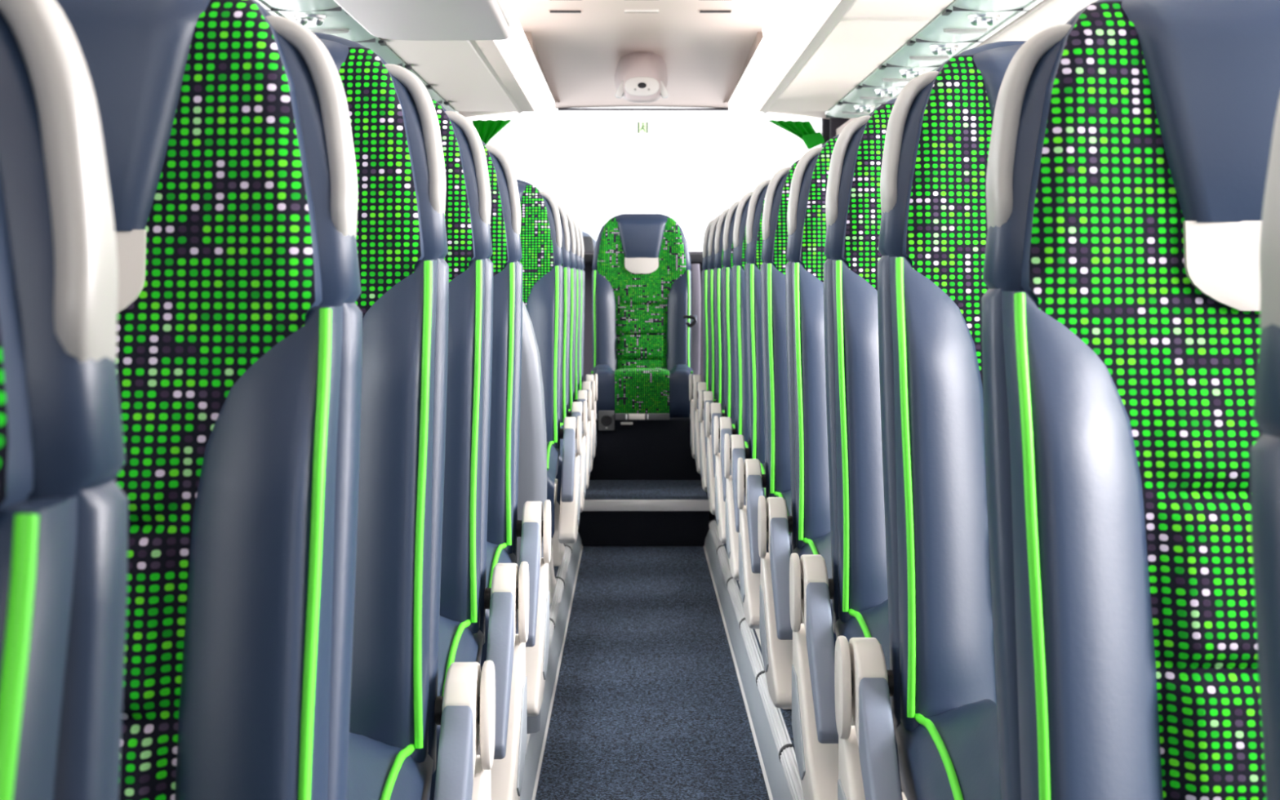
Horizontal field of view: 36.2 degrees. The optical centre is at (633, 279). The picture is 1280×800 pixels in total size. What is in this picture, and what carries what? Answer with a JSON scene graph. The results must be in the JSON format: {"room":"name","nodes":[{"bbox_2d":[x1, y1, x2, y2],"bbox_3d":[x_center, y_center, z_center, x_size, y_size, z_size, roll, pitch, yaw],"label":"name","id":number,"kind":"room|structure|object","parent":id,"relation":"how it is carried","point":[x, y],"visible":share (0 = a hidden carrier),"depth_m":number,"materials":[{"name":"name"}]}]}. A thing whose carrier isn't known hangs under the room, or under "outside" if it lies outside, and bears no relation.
{"room":"vehicle interior","nodes":[
{"label":"vehicle interior","id":0,"kind":"room"},
{"bbox_2d":[553,543,564,578],"bbox_3d":[-0.726,1.091,3.725,0.957,0.315,12.650,0,0,0],"label":"podium","id":1,"kind":"object","parent":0,"point":[555,568],"depth_m":6.33,"materials":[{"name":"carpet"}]},
{"bbox_2d":[0,0,128,799],"bbox_3d":[-0.426,0.443,0.587,0.533,1.248,0.583,0,0,0],"label":"seat","id":2,"kind":"object","parent":1,"relation":"on","point":[64,513],"visible":1,"depth_m":0.80,"materials":[{"name":"blue leather"}]},
{"bbox_2d":[55,0,362,799],"bbox_3d":[-0.426,0.374,1.322,0.533,1.248,0.583,0,0,0],"label":"seat","id":3,"kind":"object","parent":1,"relation":"on","point":[226,130],"visible":0.81,"depth_m":1.49,"materials":[{"name":"green fabric"}]},
{"bbox_2d":[313,32,495,799],"bbox_3d":[-0.426,0.331,2.064,0.533,1.248,0.583,0,0,0],"label":"seat","id":4,"kind":"object","parent":1,"relation":"on","point":[397,709],"visible":0.25,"depth_m":2.19,"materials":[{"name":"blue leather"}]},
{"bbox_2d":[346,732,433,799],"bbox_3d":[-0.455,0.607,1.988,0.462,0.297,0.414,0,0,0],"label":"seat cushion","id":5,"kind":"object","parent":4,"relation":"on","point":[382,766],"depth_m":2.05,"materials":[{"name":"blue leather"}]},
{"bbox_2d":[429,98,528,799],"bbox_3d":[-0.426,0.323,2.799,0.533,1.248,0.583,0,0,0],"label":"seat","id":6,"kind":"object","parent":1,"relation":"on","point":[464,597],"visible":0.23,"depth_m":2.91,"materials":[{"name":"blue leather"}]},
{"bbox_2d":[429,615,484,799],"bbox_3d":[-0.455,0.598,2.723,0.462,0.297,0.414,0,0,0],"label":"seat cushion","id":7,"kind":"object","parent":6,"relation":"on","point":[461,637],"depth_m":2.76,"materials":[{"name":"blue leather"}]},
{"bbox_2d":[476,139,551,755],"bbox_3d":[-0.426,0.320,3.609,0.533,1.248,0.583,0,0,0],"label":"seat","id":8,"kind":"object","parent":1,"relation":"on","point":[504,527],"visible":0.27,"depth_m":3.72,"materials":[{"name":"blue leather"}]},
{"bbox_2d":[480,541,515,671],"bbox_3d":[-0.455,0.595,3.533,0.462,0.297,0.414,0,0,0],"label":"seat cushion","id":9,"kind":"object","parent":8,"relation":"on","point":[497,552],"depth_m":3.56,"materials":[{"name":"blue leather"}]},
{"bbox_2d":[516,301,546,733],"bbox_3d":[-0.430,0.465,4.040,0.503,0.930,0.065,0,0,0],"label":"passenger seat","id":10,"kind":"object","parent":1,"relation":"on","point":[532,462],"depth_m":4.02,"materials":[{"name":"grey"}]},
{"bbox_2d":[520,532,582,799],"bbox_3d":[-0.234,1.101,2.590,0.066,0.314,10.380,0,0,0],"label":"trim","id":11,"kind":"structure","parent":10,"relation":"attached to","point":[560,607],"depth_m":5.35,"materials":[{"name":"grey"}]},
{"bbox_2d":[516,179,581,604],"bbox_3d":[-0.426,0.310,5.814,0.533,1.248,0.583,0,0,0],"label":"seat","id":12,"kind":"object","parent":1,"relation":"on","point":[540,234],"visible":0.2,"depth_m":5.95,"materials":[{"name":"blue leather"}]},
{"bbox_2d":[546,441,559,537],"bbox_3d":[-0.455,0.586,5.738,0.462,0.297,0.414,0,0,0],"label":"seat cushion","id":13,"kind":"object","parent":12,"relation":"on","point":[553,447],"depth_m":5.63,"materials":[{"name":"blue leather"}]},
{"bbox_2d":[552,202,586,566],"bbox_3d":[-0.426,0.310,6.564,0.533,1.248,0.583,0,0,0],"label":"seat","id":14,"kind":"object","parent":1,"relation":"on","point":[578,409],"visible":0.13,"depth_m":6.67,"materials":[{"name":"blue leather"}]},
{"bbox_2d":[555,426,563,504],"bbox_3d":[-0.455,0.586,6.488,0.462,0.297,0.414,0,0,0],"label":"seat cushion","id":15,"kind":"object","parent":14,"relation":"on","point":[558,477],"depth_m":6.30,"materials":[{"name":"blue leather"}]},
{"bbox_2d":[564,209,591,488],"bbox_3d":[-0.426,0.310,7.277,0.533,1.248,0.583,0,0,0],"label":"seat","id":16,"kind":"object","parent":1,"relation":"on","point":[583,395],"visible":0.12,"depth_m":7.42,"materials":[{"name":"blue leather"}]},
{"bbox_2d":[569,215,595,471],"bbox_3d":[-0.426,0.310,7.914,0.533,1.248,0.583,0,0,0],"label":"seat","id":17,"kind":"object","parent":1,"relation":"on","point":[586,385],"visible":0.09,"depth_m":8.07,"materials":[{"name":"blue leather"}]},
{"bbox_2d":[574,220,597,457],"bbox_3d":[-0.426,0.310,8.514,0.533,1.248,0.583,0,0,0],"label":"seat","id":18,"kind":"object","parent":1,"relation":"on","point":[590,378],"visible":0.04,"depth_m":8.66,"materials":[{"name":"blue leather"}]},
{"bbox_2d":[584,480,707,499],"bbox_3d":[0.038,0.968,8.208,0.524,0.180,0.808,0,0,0],"label":"step","id":19,"kind":"structure","parent":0,"point":[597,489],"depth_m":8.19,"materials":[{"name":"carpet"}]},
{"bbox_2d":[577,511,709,546],"bbox_3d":[0.038,0.989,7.798,0.524,0.139,0.011,0,0,0],"label":"step","id":20,"kind":"structure","parent":19,"relation":"attached to","point":[595,528],"depth_m":7.79,"materials":[{"name":"black carpet"}]},
{"bbox_2d":[582,499,710,511],"bbox_3d":[0.038,0.896,7.792,0.540,0.044,0.023,0,0,0],"label":"trim","id":21,"kind":"structure","parent":19,"relation":"attached to","point":[589,504],"depth_m":7.78,"materials":[{"name":"white metal"}]},
{"bbox_2d":[534,546,769,799],"bbox_3d":[0.038,1.185,3.725,0.720,0.250,12.650,0,0,0],"label":"floor","id":22,"kind":"structure","parent":0,"point":[649,704],"depth_m":5.03,"materials":[{"name":"carpet"}]},
{"bbox_2d":[589,417,701,479],"bbox_3d":[0.038,0.837,8.907,0.524,0.443,0.586,0,0,0],"label":"step riser","id":23,"kind":"object","parent":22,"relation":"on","point":[643,449],"visible":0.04,"depth_m":8.61,"materials":[{"name":"black carpet"}]},
{"bbox_2d":[598,410,614,430],"bbox_3d":[-0.119,0.617,8.601,0.070,0.088,0.017,0,0,0],"label":"power socket","id":24,"kind":"object","parent":23,"relation":"attached to","point":[606,418],"visible":1,"depth_m":8.60,"materials":[{"name":"grey plastic"}]},
{"bbox_2d":[591,213,693,417],"bbox_3d":[0.038,0.160,9.069,0.474,0.953,0.671,0,0,0],"label":"seat","id":25,"kind":"object","parent":23,"relation":"on","point":[642,273],"visible":0.96,"depth_m":9.24,"materials":[{"name":"green fabric"}]},
{"bbox_2d":[591,364,693,417],"bbox_3d":[0.038,0.511,8.993,0.462,0.250,0.504,0,0,0],"label":"seat cushion","id":26,"kind":"object","parent":25,"relation":"on","point":[621,388],"depth_m":8.75,"materials":[{"name":"green fabric"}]},
{"bbox_2d":[683,263,700,374],"bbox_3d":[0.276,0.181,9.100,0.066,0.516,0.186,0,0,11],"label":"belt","id":27,"kind":"object","parent":25,"relation":"attached to","point":[695,274],"visible":0.98,"depth_m":9.11,"materials":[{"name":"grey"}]},
{"bbox_2d":[615,413,669,424],"bbox_3d":[0.039,0.610,8.597,0.238,0.049,0.030,0,0,0],"label":"bar","id":28,"kind":"object","parent":23,"relation":"attached to","point":[626,417],"visible":1,"depth_m":8.59,"materials":[{"name":"grey metal"}]},
{"bbox_2d":[705,491,795,751],"bbox_3d":[0.801,1.091,3.725,0.957,0.315,12.650,0,0,0],"label":"podium","id":29,"kind":"object","parent":22,"relation":"on","point":[786,713],"visible":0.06,"depth_m":4.26,"materials":[{"name":"carpet"}]},
{"bbox_2d":[688,218,714,458],"bbox_3d":[0.512,0.310,8.499,0.533,1.248,0.583,0,0,0],"label":"seat","id":30,"kind":"object","parent":29,"relation":"on","point":[697,378],"visible":0.13,"depth_m":8.64,"materials":[{"name":"blue leather"}]},
{"bbox_2d":[693,213,720,515],"bbox_3d":[0.512,0.310,7.854,0.533,1.248,0.583,0,0,0],"label":"seat","id":31,"kind":"object","parent":29,"relation":"on","point":[702,386],"visible":0.15,"depth_m":7.99,"materials":[{"name":"blue leather"}]},
{"bbox_2d":[698,208,729,491],"bbox_3d":[0.512,0.310,7.202,0.533,1.248,0.583,0,0,0],"label":"seat","id":32,"kind":"object","parent":29,"relation":"on","point":[706,396],"visible":0.12,"depth_m":7.33,"materials":[{"name":"blue leather"}]},
{"bbox_2d":[705,200,740,515],"bbox_3d":[0.512,0.310,6.504,0.533,1.248,0.583,0,0,0],"label":"seat","id":33,"kind":"object","parent":29,"relation":"on","point":[715,409],"visible":0.18,"depth_m":6.63,"materials":[{"name":"blue leather"}]},
{"bbox_2d":[713,191,753,586],"bbox_3d":[0.512,0.310,5.814,0.533,1.248,0.583,0,0,0],"label":"seat","id":34,"kind":"object","parent":29,"relation":"on","point":[739,261],"visible":0.22,"depth_m":5.94,"materials":[{"name":"blue leather"}]},
{"bbox_2d":[724,178,771,644],"bbox_3d":[0.512,0.310,5.124,0.533,1.248,0.583,0,0,0],"label":"seat","id":35,"kind":"object","parent":29,"relation":"on","point":[735,448],"visible":0.12,"depth_m":5.25,"materials":[{"name":"blue leather"}]},
{"bbox_2d":[761,462,768,552],"bbox_3d":[0.541,0.586,5.048,0.462,0.297,0.414,0,0,0],"label":"seat cushion","id":36,"kind":"object","parent":35,"relation":"on","point":[762,464],"depth_m":4.94,"materials":[{"name":"blue leather"}]},
{"bbox_2d":[703,519,804,799],"bbox_3d":[0.310,1.101,2.590,0.066,0.314,10.380,0,0,0],"label":"trim","id":37,"kind":"structure","parent":29,"relation":"attached to","point":[773,744],"depth_m":4.79,"materials":[{"name":"grey"}]},
{"bbox_2d":[737,159,799,709],"bbox_3d":[0.512,0.314,4.449,0.533,1.248,0.583,0,0,0],"label":"seat","id":38,"kind":"object","parent":29,"relation":"on","point":[776,479],"visible":0.24,"depth_m":4.56,"materials":[{"name":"blue leather"}]},
{"bbox_2d":[776,489,791,553],"bbox_3d":[0.541,0.590,4.373,0.462,0.297,0.414,0,0,0],"label":"seat cushion","id":39,"kind":"object","parent":38,"relation":"on","point":[786,494],"depth_m":4.40,"materials":[{"name":"blue leather"}]},
{"bbox_2d":[757,133,839,707],"bbox_3d":[0.512,0.319,3.677,0.533,1.248,0.583,0,0,0],"label":"seat","id":40,"kind":"object","parent":29,"relation":"on","point":[809,523],"visible":0.28,"depth_m":3.78,"materials":[{"name":"blue leather"}]},
{"bbox_2d":[793,531,836,646],"bbox_3d":[0.541,0.595,3.600,0.462,0.297,0.414,0,0,0],"label":"seat cushion","id":41,"kind":"object","parent":40,"relation":"on","point":[804,542],"depth_m":3.68,"materials":[{"name":"blue leather"}]},
{"bbox_2d":[789,97,902,799],"bbox_3d":[0.512,0.323,2.889,0.533,1.248,0.583,0,0,0],"label":"seat","id":42,"kind":"object","parent":29,"relation":"on","point":[857,588],"visible":0.24,"depth_m":3.00,"materials":[{"name":"blue leather"}]},
{"bbox_2d":[835,599,902,791],"bbox_3d":[0.541,0.598,2.813,0.462,0.297,0.414,0,0,0],"label":"seat cushion","id":43,"kind":"object","parent":42,"relation":"on","point":[854,618],"depth_m":2.88,"materials":[{"name":"blue leather"}]},
{"bbox_2d":[834,40,1026,799],"bbox_3d":[0.512,0.326,2.192,0.533,1.248,0.583,0,0,0],"label":"seat","id":44,"kind":"object","parent":29,"relation":"on","point":[940,713],"visible":0.34,"depth_m":2.32,"materials":[{"name":"blue leather"}]},
{"bbox_2d":[895,698,1001,799],"bbox_3d":[0.541,0.601,2.115,0.462,0.297,0.414,0,0,0],"label":"seat cushion","id":45,"kind":"object","parent":44,"relation":"on","point":[948,748],"depth_m":2.12,"materials":[{"name":"blue leather"}]},
{"bbox_2d":[981,0,1279,799],"bbox_3d":[0.512,0.364,1.457,0.533,1.248,0.583,0,0,0],"label":"seat","id":46,"kind":"object","parent":29,"relation":"on","point":[1130,147],"visible":0.91,"depth_m":1.63,"materials":[{"name":"green fabric"}]},
{"bbox_2d":[1249,97,1279,799],"bbox_3d":[0.512,0.432,0.707,0.533,1.248,0.583,0,0,0],"label":"seat","id":47,"kind":"object","parent":29,"relation":"on","point":[1264,453],"visible":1,"depth_m":0.94,"materials":[{"name":"blue leather"}]},
{"bbox_2d":[458,0,850,119],"bbox_3d":[0.035,-0.940,3.797,2.470,0.320,12.395,0,0,0],"label":"ceiling","id":48,"kind":"structure","parent":0,"point":[704,55],"depth_m":8.55,"materials":[{"name":"beige plastic"}]},
{"bbox_2d":[548,9,582,13],"bbox_3d":[-0.262,-1.037,7.559,0.132,0.014,0.041,0,0,0],"label":"ceiling vent","id":49,"kind":"object","parent":48,"relation":"in","point":[549,11],"visible":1,"depth_m":7.54,"materials":[{"name":"beige plastic"}]},
{"bbox_2d":[614,52,668,102],"bbox_3d":[0.037,-0.936,8.940,0.252,0.316,0.796,0,0,0],"label":"housing","id":50,"kind":"object","parent":48,"relation":"attached to","point":[639,77],"visible":0.98,"depth_m":8.58,"materials":[{"name":"white plastic"}]},
{"bbox_2d":[624,9,658,13],"bbox_3d":[0.031,-1.037,7.560,0.132,0.014,0.040,0,0,0],"label":"light","id":51,"kind":"object","parent":48,"relation":"in","point":[625,11],"visible":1,"depth_m":7.54,"materials":[{"name":"white plastic"}]},
{"bbox_2d":[697,9,732,13],"bbox_3d":[0.315,-1.037,7.559,0.132,0.014,0.041,0,0,0],"label":"ceiling vent","id":52,"kind":"object","parent":48,"relation":"in","point":[699,11],"visible":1,"depth_m":7.54,"materials":[{"name":"beige plastic"}]},
{"bbox_2d":[582,118,829,382],"bbox_3d":[0.038,0.095,10.030,2.604,2.450,0.060,0,0,0],"label":"wall","id":53,"kind":"structure","parent":0,"point":[588,332],"depth_m":10.00,"materials":[{"name":"grey plastic"}]},
{"bbox_2d":[471,120,511,144],"bbox_3d":[-0.720,-0.728,9.967,0.203,0.170,0.048,0,0,0],"label":"curtain","id":54,"kind":"object","parent":53,"relation":"hanging from","point":[486,130],"visible":0.63,"depth_m":9.96,"materials":[{"name":"green fabric"}]},
{"bbox_2d":[524,31,558,102],"bbox_3d":[-0.430,-0.894,9.040,0.092,0.298,1.682,0,0,1],"label":"trim","id":55,"kind":"structure","parent":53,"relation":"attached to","point":[528,35],"depth_m":8.51,"materials":[{"name":"beige plastic"}]},
{"bbox_2d":[557,108,728,111],"bbox_3d":[0.058,-0.869,9.986,0.885,0.010,0.023,0,0,0],"label":"trim","id":56,"kind":"structure","parent":53,"relation":"attached to","point":[558,109],"depth_m":9.97,"materials":[{"name":"grey plastic"}]},
{"bbox_2d":[583,253,702,263],"bbox_3d":[0.040,-0.107,9.809,2.460,0.045,0.378,0,0,0],"label":"trim","id":57,"kind":"structure","parent":53,"relation":"attached to","point":[588,258],"depth_m":9.62,"materials":[{"name":"black plastic"}]},
{"bbox_2d":[724,31,763,102],"bbox_3d":[0.515,-0.894,9.040,0.092,0.298,1.682,0,0,-1],"label":"trim","id":58,"kind":"structure","parent":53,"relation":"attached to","point":[759,36],"depth_m":8.60,"materials":[{"name":"beige plastic"}]},
{"bbox_2d":[766,120,824,149],"bbox_3d":[0.822,-0.740,9.964,0.294,0.148,0.060,0,0,0],"label":"curtain","id":59,"kind":"object","parent":53,"relation":"hanging from","point":[804,131],"visible":1,"depth_m":9.95,"materials":[{"name":"green fabric"}]},
{"bbox_2d":[829,117,848,139],"bbox_3d":[1.126,-0.510,9.963,0.282,0.740,0.065,0,0,0],"label":"trim","id":60,"kind":"structure","parent":53,"relation":"attached to","point":[834,122],"depth_m":9.93,"materials":[{"name":"grey plastic"}]},
{"bbox_3d":[0.052,-0.518,10.028,1.825,0.747,0.006,0,0,0],"label":"window","id":61,"kind":"structure","parent":53,"relation":"in","visible":0},
{"bbox_2d":[637,121,648,133],"bbox_3d":[0.047,-0.779,10.018,0.054,0.057,0.004,0,0,0],"label":"exit sign","id":62,"kind":"object","parent":61,"relation":"attached to","point":[642,127],"visible":1,"depth_m":10.02,"materials":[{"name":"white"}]},
{"bbox_3d":[1.310,0.095,3.825,0.060,2.450,12.450,0,0,0],"label":"wall","id":63,"kind":"structure","parent":0,"visible":0},
{"bbox_2d":[728,0,954,114],"bbox_3d":[0.830,-0.866,2.935,0.860,0.339,10.630,0,0,0],"label":"luggage rack","id":64,"kind":"object","parent":63,"relation":"attached to","point":[811,54],"visible":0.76,"depth_m":6.01,"materials":[{"name":"white plastic"}]},
{"bbox_2d":[728,0,837,114],"bbox_3d":[0.461,-0.723,2.935,0.122,0.053,10.630,0,0,0],"label":"lamp","id":65,"kind":"object","parent":64,"relation":"attached to","point":[797,27],"depth_m":6.04,"materials":[{"name":"white plastic"}]},
{"bbox_2d":[825,98,883,118],"bbox_3d":[0.918,-0.701,8.047,0.208,0.067,0.653,0,0,0],"label":"panel","id":66,"kind":"object","parent":64,"relation":"attached to","point":[839,109],"visible":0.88,"depth_m":8.02,"materials":[{"name":"white"}]},
{"bbox_2d":[841,111,871,114],"bbox_3d":[0.920,-0.691,8.098,0.124,0.008,0.068,0,0,0],"label":"light","id":67,"kind":"object","parent":66,"relation":"attached to","point":[842,112],"depth_m":8.07,"materials":[{"name":"white plastic"}]},
{"bbox_2d":[841,81,903,103],"bbox_3d":[0.918,-0.701,7.383,0.208,0.067,0.653,0,0,0],"label":"panel","id":68,"kind":"object","parent":64,"relation":"attached to","point":[858,95],"visible":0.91,"depth_m":7.37,"materials":[{"name":"white"}]},
{"bbox_2d":[860,96,892,99],"bbox_3d":[0.920,-0.691,7.433,0.124,0.008,0.068,0,0,0],"label":"light","id":69,"kind":"object","parent":68,"relation":"attached to","point":[861,97],"depth_m":7.41,"materials":[{"name":"white plastic"}]},
{"bbox_2d":[861,61,938,87],"bbox_3d":[0.918,-0.701,6.718,0.208,0.067,0.653,0,0,0],"label":"panel","id":70,"kind":"object","parent":64,"relation":"attached to","point":[883,76],"visible":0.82,"depth_m":6.68,"materials":[{"name":"white plastic"}]},
{"bbox_2d":[882,78,913,81],"bbox_3d":[0.920,-0.691,6.768,0.124,0.008,0.068,0,0,0],"label":"light","id":71,"kind":"object","parent":70,"relation":"attached to","point":[883,79],"depth_m":6.74,"materials":[{"name":"white plastic"}]},
{"bbox_2d":[884,35,981,66],"bbox_3d":[0.918,-0.701,6.053,0.208,0.067,0.653,0,0,0],"label":"panel","id":72,"kind":"object","parent":64,"relation":"attached to","point":[912,53],"visible":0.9,"depth_m":6.02,"materials":[{"name":"white"}]},
{"bbox_2d":[909,56,948,60],"bbox_3d":[0.920,-0.691,6.103,0.124,0.008,0.068,0,0,0],"label":"light","id":73,"kind":"object","parent":72,"relation":"attached to","point":[916,58],"depth_m":6.08,"materials":[{"name":"white plastic"}]},
{"bbox_2d":[914,3,1026,42],"bbox_3d":[0.918,-0.701,5.388,0.208,0.067,0.653,0,0,0],"label":"panel","id":74,"kind":"object","parent":64,"relation":"attached to","point":[948,25],"visible":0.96,"depth_m":5.37,"materials":[{"name":"white"}]},
{"bbox_2d":[942,28,987,33],"bbox_3d":[0.920,-0.691,5.438,0.124,0.008,0.068,0,0,0],"label":"light","id":75,"kind":"object","parent":74,"relation":"attached to","point":[946,30],"depth_m":5.42,"materials":[{"name":"white plastic"}]},
{"bbox_2d":[951,0,1044,11],"bbox_3d":[0.918,-0.701,4.723,0.208,0.067,0.653,0,0,0],"label":"panel","id":76,"kind":"object","parent":64,"relation":"attached to","point":[957,5],"visible":0.98,"depth_m":4.97,"materials":[{"name":"white"}]},
{"bbox_2d":[835,0,1097,135],"bbox_3d":[1.151,-0.710,3.770,0.253,0.187,12.300,0,0,0],"label":"trim","id":77,"kind":"structure","parent":63,"relation":"attached to","point":[1046,14],"depth_m":5.17,"materials":[{"name":"beige plastic"}]},
{"label":"outside","id":78,"kind":"structure","parent":0,"visible":0},
{"bbox_3d":[0.000,1.945,35.000,80.000,0.050,110.000,0,0,0],"label":"ground","id":79,"kind":"structure","parent":78,"visible":0},
{"bbox_2d":[574,219,604,251],"bbox_3d":[-1.250,0.560,28.090,2.000,2.720,4.220,0,0,0],"label":"van","id":80,"kind":"object","parent":79,"relation":"on","point":[590,228],"visible":0.06,"depth_m":26.00,"materials":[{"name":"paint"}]},
{"bbox_3d":[-1.234,0.095,3.825,0.060,2.450,12.450,0,0,0],"label":"wall","id":81,"kind":"structure","parent":0,"visible":0},
{"bbox_2d":[380,0,555,114],"bbox_3d":[-0.761,-0.866,2.935,0.858,0.339,10.630,0,0,0],"label":"luggage rack","id":82,"kind":"object","parent":81,"relation":"attached to","point":[505,75],"visible":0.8,"depth_m":6.64,"materials":[{"name":"white plastic"}]},
{"bbox_2d":[254,0,341,11],"bbox_3d":[-0.844,-0.701,4.723,0.216,0.067,0.653,0,0,0],"label":"panel","id":83,"kind":"object","parent":82,"relation":"attached to","point":[268,5],"visible":0.86,"depth_m":4.97,"materials":[{"name":"white"}]},
{"bbox_2d":[267,7,377,42],"bbox_3d":[-0.844,-0.701,5.388,0.216,0.067,0.653,0,0,0],"label":"panel","id":84,"kind":"object","parent":82,"relation":"attached to","point":[340,24],"visible":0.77,"depth_m":5.31,"materials":[{"name":"white"}]},
{"bbox_2d":[307,28,349,33],"bbox_3d":[-0.850,-0.691,5.438,0.124,0.008,0.068,0,0,0],"label":"light","id":85,"kind":"object","parent":84,"relation":"attached to","point":[313,30],"depth_m":5.41,"materials":[{"name":"white plastic"}]},
{"bbox_2d":[357,37,404,66],"bbox_3d":[-0.844,-0.701,6.053,0.216,0.067,0.653,0,0,0],"label":"panel","id":86,"kind":"object","parent":82,"relation":"attached to","point":[380,47],"visible":0.06,"depth_m":6.02,"materials":[{"name":"white"}]},
{"bbox_2d":[402,61,425,84],"bbox_3d":[-0.844,-0.701,6.718,0.216,0.067,0.653,0,0,0],"label":"panel","id":87,"kind":"object","parent":82,"relation":"attached to","point":[405,64],"visible":0.03,"depth_m":6.60,"materials":[{"name":"white plastic"}]},
{"bbox_2d":[333,0,510,40],"bbox_3d":[-0.512,-0.668,4.558,0.375,0.052,1.425,0,0,0],"label":"panel","id":88,"kind":"object","parent":82,"relation":"attached to","point":[396,20],"visible":1,"depth_m":4.84,"materials":[{"name":"white plastic"}]},
{"bbox_2d":[424,81,443,103],"bbox_3d":[-0.844,-0.701,7.383,0.216,0.067,0.653,0,0,0],"label":"panel","id":89,"kind":"object","parent":82,"relation":"attached to","point":[433,94],"visible":0.03,"depth_m":7.44,"materials":[{"name":"white"}]},
{"bbox_2d":[440,98,458,113],"bbox_3d":[-0.844,-0.701,8.047,0.216,0.067,0.653,0,0,0],"label":"panel","id":90,"kind":"object","parent":82,"relation":"attached to","point":[445,104],"visible":0.06,"depth_m":7.96,"materials":[{"name":"white"}]},
{"bbox_2d":[495,0,555,114],"bbox_3d":[-0.372,-0.723,2.935,0.080,0.053,10.630,0,0,0],"label":"lamp","id":91,"kind":"object","parent":82,"relation":"attached to","point":[514,54],"depth_m":6.55,"materials":[{"name":"white plastic"}]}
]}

